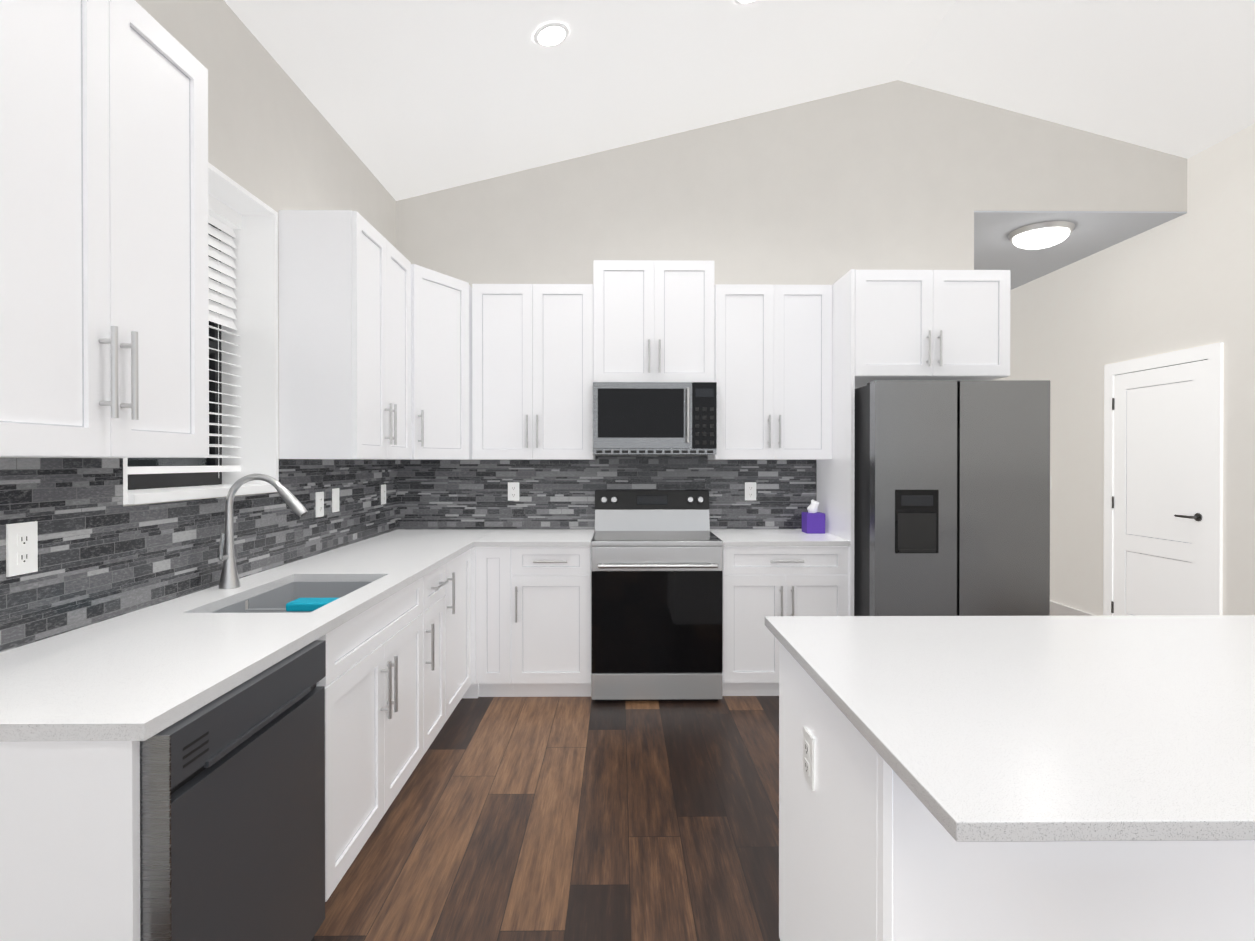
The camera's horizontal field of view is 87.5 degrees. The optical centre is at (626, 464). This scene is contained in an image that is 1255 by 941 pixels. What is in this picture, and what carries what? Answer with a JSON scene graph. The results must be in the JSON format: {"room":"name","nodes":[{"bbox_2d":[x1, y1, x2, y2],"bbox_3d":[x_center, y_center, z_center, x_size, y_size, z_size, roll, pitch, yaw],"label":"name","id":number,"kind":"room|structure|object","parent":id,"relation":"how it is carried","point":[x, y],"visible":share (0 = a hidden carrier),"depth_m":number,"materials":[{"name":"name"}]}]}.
{"room":"kitchen","nodes":[
{"label":"kitchen","id":0,"kind":"room"},
{"bbox_2d":[0,0,395,609],"bbox_3d":[-1.622,-0.323,0.389,0.300,3.375,8.250,0,0,-1],"label":"wall","id":1,"kind":"structure","parent":0,"point":[276,142],"depth_m":2.72,"materials":[{"name":"paint"}]},
{"bbox_2d":[0,0,208,457],"bbox_3d":[-1.296,-0.551,1.421,0.370,1.070,0.775,0,0,-1],"label":"upper cabinet","id":2,"kind":"object","parent":1,"relation":"attached to","point":[104,305],"visible":1,"depth_m":1.43,"materials":[{"name":"white wood"}]},
{"bbox_2d":[0,458,397,652],"bbox_3d":[-1.489,0.208,2.714,0.008,0.459,3.188,0,0,-1],"label":"backsplash","id":3,"kind":"structure","parent":1,"relation":"attached to","point":[104,553],"depth_m":1.98,"materials":[{"name":"tile"}]},
{"bbox_2d":[6,521,37,576],"bbox_3d":[-1.469,0.205,1.595,0.008,0.125,0.078,0,0,-1],"label":"electrical outlet","id":4,"kind":"object","parent":3,"relation":"attached to","point":[21,548],"visible":1,"depth_m":1.59,"materials":[{"name":"white plastic"}]},
{"bbox_2d":[316,492,323,516],"bbox_3d":[-1.485,0.195,3.179,0.008,0.120,0.075,0,0,-1],"label":"electrical outlet","id":5,"kind":"object","parent":3,"relation":"attached to","point":[319,504],"visible":1,"depth_m":3.17,"materials":[{"name":"white plastic"}]},
{"bbox_2d":[332,488,338,511],"bbox_3d":[-1.485,0.184,3.359,0.012,0.120,0.075,0,0,-1],"label":"light switch","id":6,"kind":"object","parent":3,"relation":"attached to","point":[335,499],"visible":1,"depth_m":3.35,"materials":[{"name":"white plastic"}]},
{"bbox_2d":[381,484,385,504],"bbox_3d":[-1.493,0.186,4.039,0.008,0.120,0.075,0,0,-1],"label":"electrical outlet","id":7,"kind":"object","parent":3,"relation":"attached to","point":[383,494],"visible":1,"depth_m":4.03,"materials":[{"name":"white plastic"}]},
{"bbox_2d":[123,162,278,504],"bbox_3d":[-1.614,-0.478,2.366,0.296,1.191,0.881,0,0,-1],"label":"window","id":8,"kind":"structure","parent":1,"relation":"in","point":[256,292],"depth_m":2.79,"materials":[{"name":"white"}]},
{"bbox_2d":[128,194,241,473],"bbox_3d":[-1.657,-0.498,2.366,0.060,1.111,0.837,0,0,-1],"label":"window blinds","id":9,"kind":"object","parent":8,"relation":"attached to","point":[224,218],"visible":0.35,"depth_m":2.67,"materials":[{"name":"white plastic"}]},
{"bbox_2d":[278,210,410,458],"bbox_3d":[-1.313,-0.560,3.191,0.370,1.070,0.739,0,0,-1],"label":"upper cabinet","id":10,"kind":"object","parent":1,"relation":"attached to","point":[344,334],"visible":1,"depth_m":2.82,"materials":[{"name":"white wood"}]},
{"bbox_2d":[386,264,476,459],"bbox_3d":[-1.228,-0.564,3.945,0.555,1.070,0.742,0,0,-1],"label":"upper cabinet","id":11,"kind":"object","parent":1,"relation":"attached to","point":[441,366],"visible":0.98,"depth_m":3.77,"materials":[{"name":"white wood"}]},
{"bbox_2d":[314,696,779,940],"bbox_3d":[1.088,1.408,1.700,5.745,0.100,10.800,0,0,-1],"label":"floor","id":12,"kind":"structure","parent":0,"point":[546,819],"depth_m":2.42,"materials":[{"name":"brown wood"}]},
{"bbox_2d":[0,741,139,940],"bbox_3d":[-1.169,0.919,1.148,0.618,0.883,0.018,0,0,-1],"label":"end panel","id":13,"kind":"object","parent":12,"relation":"on","point":[69,840],"visible":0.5,"depth_m":1.14,"materials":[{"name":"white wood"}]},
{"bbox_2d":[140,640,325,940],"bbox_3d":[-1.129,0.919,1.508,0.645,0.879,0.694,0,0,-1],"label":"dishwasher","id":14,"kind":"object","parent":12,"relation":"on","point":[232,814],"visible":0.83,"depth_m":1.39,"materials":[{"name":"black metal"}]},
{"bbox_2d":[316,577,422,901],"bbox_3d":[-1.156,0.915,2.327,0.667,0.879,0.932,0,0,-1],"label":"base cabinet","id":15,"kind":"object","parent":12,"relation":"on","point":[371,681],"visible":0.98,"depth_m":2.21,"materials":[{"name":"white wood"}]},
{"bbox_2d":[422,564,448,754],"bbox_3d":[-1.162,0.910,2.970,0.667,0.883,0.352,0,0,-1],"label":"base cabinet","id":16,"kind":"object","parent":12,"relation":"on","point":[434,584],"visible":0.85,"depth_m":2.96,"materials":[{"name":"white wood"}]},
{"bbox_2d":[444,549,470,721],"bbox_3d":[-1.167,0.907,3.418,0.667,0.883,0.542,0,0,-1],"label":"base cabinet","id":17,"kind":"object","parent":12,"relation":"on","point":[457,595],"visible":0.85,"depth_m":3.42,"materials":[{"name":"white wood"}]},
{"bbox_2d":[462,547,478,697],"bbox_3d":[-1.181,0.904,4.007,0.650,0.883,0.633,0,0,-1],"label":"base cabinet","id":18,"kind":"object","parent":12,"relation":"on","point":[472,691],"visible":0.11,"depth_m":3.69,"materials":[{"name":"white wood"}]},
{"bbox_2d":[0,529,495,741],"bbox_3d":[-1.169,0.453,2.723,0.648,0.030,3.196,0,0,-1],"label":"countertop","id":19,"kind":"structure","parent":18,"relation":"on","point":[144,674],"depth_m":1.58,"materials":[{"name":"stone"}]},
{"bbox_2d":[218,473,307,588],"bbox_3d":[-1.295,0.236,2.320,0.310,0.407,0.109,0,0,-1],"label":"faucet","id":20,"kind":"object","parent":19,"relation":"on","point":[229,578],"visible":1,"depth_m":2.33,"materials":[{"name":"silver metal"}]},
{"bbox_2d":[210,581,372,684],"bbox_3d":[-1.136,0.572,2.289,0.420,0.200,0.710,0,0,-1],"label":"sink","id":21,"kind":"object","parent":19,"relation":"in","point":[277,600],"visible":0.04,"depth_m":2.57,"materials":[{"name":"silver metal"}]},
{"bbox_2d":[286,598,338,611],"bbox_3d":[-1.062,0.490,2.289,0.208,0.030,0.100,0,0,-1],"label":"sponge","id":22,"kind":"object","parent":21,"relation":"in","point":[304,604],"visible":0.46,"depth_m":2.24,"materials":[{"name":"teal"}]},
{"bbox_2d":[476,547,513,696],"bbox_3d":[-0.754,0.904,4.013,0.201,0.883,0.630,0,0,-1],"label":"base cabinet","id":23,"kind":"object","parent":12,"relation":"on","point":[493,621],"visible":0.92,"depth_m":3.70,"materials":[{"name":"white wood"}]},
{"bbox_2d":[512,547,590,696],"bbox_3d":[-0.428,0.904,3.998,0.449,0.883,0.667,0,0,-1],"label":"base cabinet","id":24,"kind":"object","parent":12,"relation":"on","point":[551,621],"visible":0.96,"depth_m":3.71,"materials":[{"name":"white wood"}]},
{"bbox_2d":[474,529,594,546],"bbox_3d":[-0.529,0.447,4.003,0.655,0.030,0.648,0,0,-1],"label":"countertop","id":25,"kind":"structure","parent":24,"relation":"on","point":[539,538],"depth_m":3.82,"materials":[{"name":"stone"}]},
{"bbox_2d":[591,490,722,700],"bbox_3d":[0.171,0.760,3.962,0.742,1.173,0.693,0,0,-1],"label":"range","id":26,"kind":"object","parent":12,"relation":"on","point":[656,595],"visible":1,"depth_m":3.68,"materials":[{"name":"silver metal"}]},
{"bbox_2d":[722,546,848,695],"bbox_3d":[0.903,0.904,4.011,0.717,0.883,0.667,0,0,-1],"label":"base cabinet","id":27,"kind":"object","parent":12,"relation":"on","point":[760,583],"visible":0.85,"depth_m":3.72,"materials":[{"name":"white wood"}]},
{"bbox_2d":[710,529,849,545],"bbox_3d":[0.903,0.447,4.018,0.719,0.030,0.648,0,0,-1],"label":"countertop","id":28,"kind":"structure","parent":27,"relation":"on","point":[763,537],"depth_m":3.82,"materials":[{"name":"stone"}]},
{"bbox_2d":[802,499,824,533],"bbox_3d":[1.179,0.326,4.126,0.116,0.208,0.116,0,0,-1],"label":"tissue box","id":29,"kind":"object","parent":28,"relation":"on","point":[813,520],"visible":1,"depth_m":4.07,"materials":[{"name":"purple cardboard"}]},
{"bbox_2d":[816,269,854,615],"bbox_3d":[1.274,0.123,4.019,0.020,2.445,0.650,0,0,-1],"label":"panel","id":30,"kind":"object","parent":12,"relation":"on","point":[835,488],"visible":0.5,"depth_m":3.83,"materials":[{"name":"white wood"}]},
{"bbox_2d":[854,380,1049,615],"bbox_3d":[1.768,0.448,3.877,0.926,1.798,0.872,0,0,-1],"label":"refrigerator","id":31,"kind":"object","parent":12,"relation":"on","point":[951,497],"visible":0.56,"depth_m":3.45,"materials":[{"name":"silver metal"}]},
{"bbox_2d":[779,642,1254,940],"bbox_3d":[1.585,0.915,1.552,2.284,0.887,0.800,0,0,-1],"label":"kitchen island","id":32,"kind":"object","parent":12,"relation":"on","point":[871,848],"visible":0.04,"depth_m":1.15,"materials":[{"name":"white wood"}]},
{"bbox_2d":[803,726,814,790],"bbox_3d":[0.436,0.703,1.570,0.008,0.120,0.075,0,0,-1],"label":"outlet","id":33,"kind":"object","parent":32,"relation":"attached to","point":[808,755],"visible":0.98,"depth_m":1.55,"materials":[{"name":"white plastic"}]},
{"bbox_2d":[765,615,1254,841],"bbox_3d":[1.588,0.458,1.377,2.360,0.026,1.088,0,0,-1],"label":"island countertop","id":34,"kind":"structure","parent":32,"relation":"on","point":[1045,728],"depth_m":1.17,"materials":[{"name":"stone"}]},
{"bbox_2d":[224,0,955,200],"bbox_3d":[0.183,-2.187,0.398,3.310,0.952,7.850,0,0,-1],"label":"ceiling","id":35,"kind":"structure","parent":0,"point":[410,98],"depth_m":3.44,"materials":[{"name":"paint"}]},
{"bbox_2d":[534,22,568,47],"bbox_3d":[-0.349,-2.001,3.059,0.165,0.045,0.170,0,0,-1],"label":"recessed light","id":36,"kind":"object","parent":35,"relation":"in","point":[551,34],"visible":1,"depth_m":3.05,"materials":[{"name":"white plastic"}]},
{"bbox_2d":[734,0,757,4],"bbox_3d":[0.591,-2.232,3.097,0.165,0.045,0.170,0,0,-1],"label":"recessed light","id":37,"kind":"object","parent":35,"relation":"in","point":[743,2],"visible":1,"depth_m":3.15,"materials":[{"name":"white plastic"}]},
{"bbox_2d":[396,80,1186,529],"bbox_3d":[1.110,-0.750,4.440,5.245,4.187,0.200,0,0,-1],"label":"wall","id":38,"kind":"structure","parent":0,"point":[896,174],"depth_m":4.33,"materials":[{"name":"paint"}]},
{"bbox_2d":[472,284,594,459],"bbox_3d":[-0.571,-0.565,4.137,0.738,1.070,0.370,0,0,-1],"label":"upper cabinet","id":39,"kind":"object","parent":38,"relation":"attached to","point":[532,371],"visible":1,"depth_m":4.00,"materials":[{"name":"white wood"}]},
{"bbox_2d":[398,455,816,529],"bbox_3d":[-0.121,0.185,4.326,2.761,0.488,0.008,0,0,-1],"label":"backsplash","id":40,"kind":"structure","parent":38,"relation":"attached to","point":[469,494],"depth_m":4.32,"materials":[{"name":"tile"}]},
{"bbox_2d":[508,482,518,500],"bbox_3d":[-0.740,0.179,4.311,0.075,0.120,0.008,0,0,-1],"label":"electrical outlet","id":41,"kind":"object","parent":40,"relation":"attached to","point":[513,491],"visible":1,"depth_m":4.31,"materials":[{"name":"white plastic"}]},
{"bbox_2d":[745,482,755,499],"bbox_3d":[0.822,0.179,4.326,0.075,0.120,0.008,0,0,-1],"label":"electrical outlet","id":42,"kind":"object","parent":40,"relation":"attached to","point":[750,490],"visible":1,"depth_m":4.33,"materials":[{"name":"white plastic"}]},
{"bbox_2d":[593,260,713,381],"bbox_3d":[0.170,-0.870,4.143,0.742,0.750,0.370,0,0,-1],"label":"upper cabinet","id":43,"kind":"object","parent":38,"relation":"attached to","point":[653,320],"visible":0.92,"depth_m":4.00,"materials":[{"name":"white wood"}]},
{"bbox_2d":[593,382,716,454],"bbox_3d":[0.170,-0.276,4.092,0.742,0.433,0.457,0,0,-1],"label":"microwave","id":44,"kind":"object","parent":43,"relation":"attached to","point":[654,418],"visible":1,"depth_m":3.91,"materials":[{"name":"silver metal"}]},
{"bbox_2d":[708,284,831,459],"bbox_3d":[0.901,-0.565,4.152,0.718,1.070,0.370,0,0,-1],"label":"upper cabinet","id":45,"kind":"object","parent":38,"relation":"attached to","point":[773,361],"visible":1,"depth_m":4.01,"materials":[{"name":"white wood"}]},
{"bbox_2d":[855,270,1009,388],"bbox_3d":[1.726,-0.799,4.000,0.883,0.600,0.687,0,0,-1],"label":"upper cabinet","id":46,"kind":"object","parent":38,"relation":"attached to","point":[932,324],"visible":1,"depth_m":3.70,"materials":[{"name":"white wood"}]},
{"bbox_2d":[898,0,1254,158],"bbox_3d":[2.805,-2.338,0.423,1.935,0.650,7.850,0,0,-1],"label":"ceiling","id":47,"kind":"structure","parent":0,"point":[1175,77],"depth_m":3.79,"materials":[{"name":"paint"}]},
{"bbox_2d":[974,211,1186,289],"bbox_3d":[2.907,-1.738,5.728,1.625,0.120,2.750,0,0,-1],"label":"ceiling","id":48,"kind":"structure","parent":0,"point":[1093,232],"depth_m":4.82,"materials":[{"name":"grey paint"}]},
{"bbox_2d":[1008,221,1074,248],"bbox_3d":[2.975,-1.616,4.704,0.410,0.110,0.410,0,0,-1],"label":"flush-mount light","id":49,"kind":"object","parent":48,"relation":"attached to","point":[1042,235],"visible":1,"depth_m":4.60,"materials":[{"name":"white glass"}]},
{"bbox_2d":[995,123,1254,615],"bbox_3d":[3.860,-0.481,1.718,0.200,3.677,10.800,0,0,-1],"label":"wall","id":50,"kind":"structure","parent":0,"point":[1184,281],"depth_m":4.70,"materials":[{"name":"paint"}]},
{"bbox_2d":[1050,601,1095,615],"bbox_3d":[3.751,1.288,1.726,0.014,0.140,10.398,0,0,-1],"label":"baseboard","id":51,"kind":"structure","parent":50,"relation":"attached to","point":[1057,609],"depth_m":5.55,"materials":[{"name":"white wood"}]},
{"bbox_2d":[1104,343,1222,615],"bbox_3d":[3.693,0.290,4.592,0.073,2.105,0.981,0,0,-1],"label":"door","id":52,"kind":"structure","parent":50,"relation":"in","point":[1163,482],"depth_m":4.53,"materials":[{"name":"white wood"}]}
]}

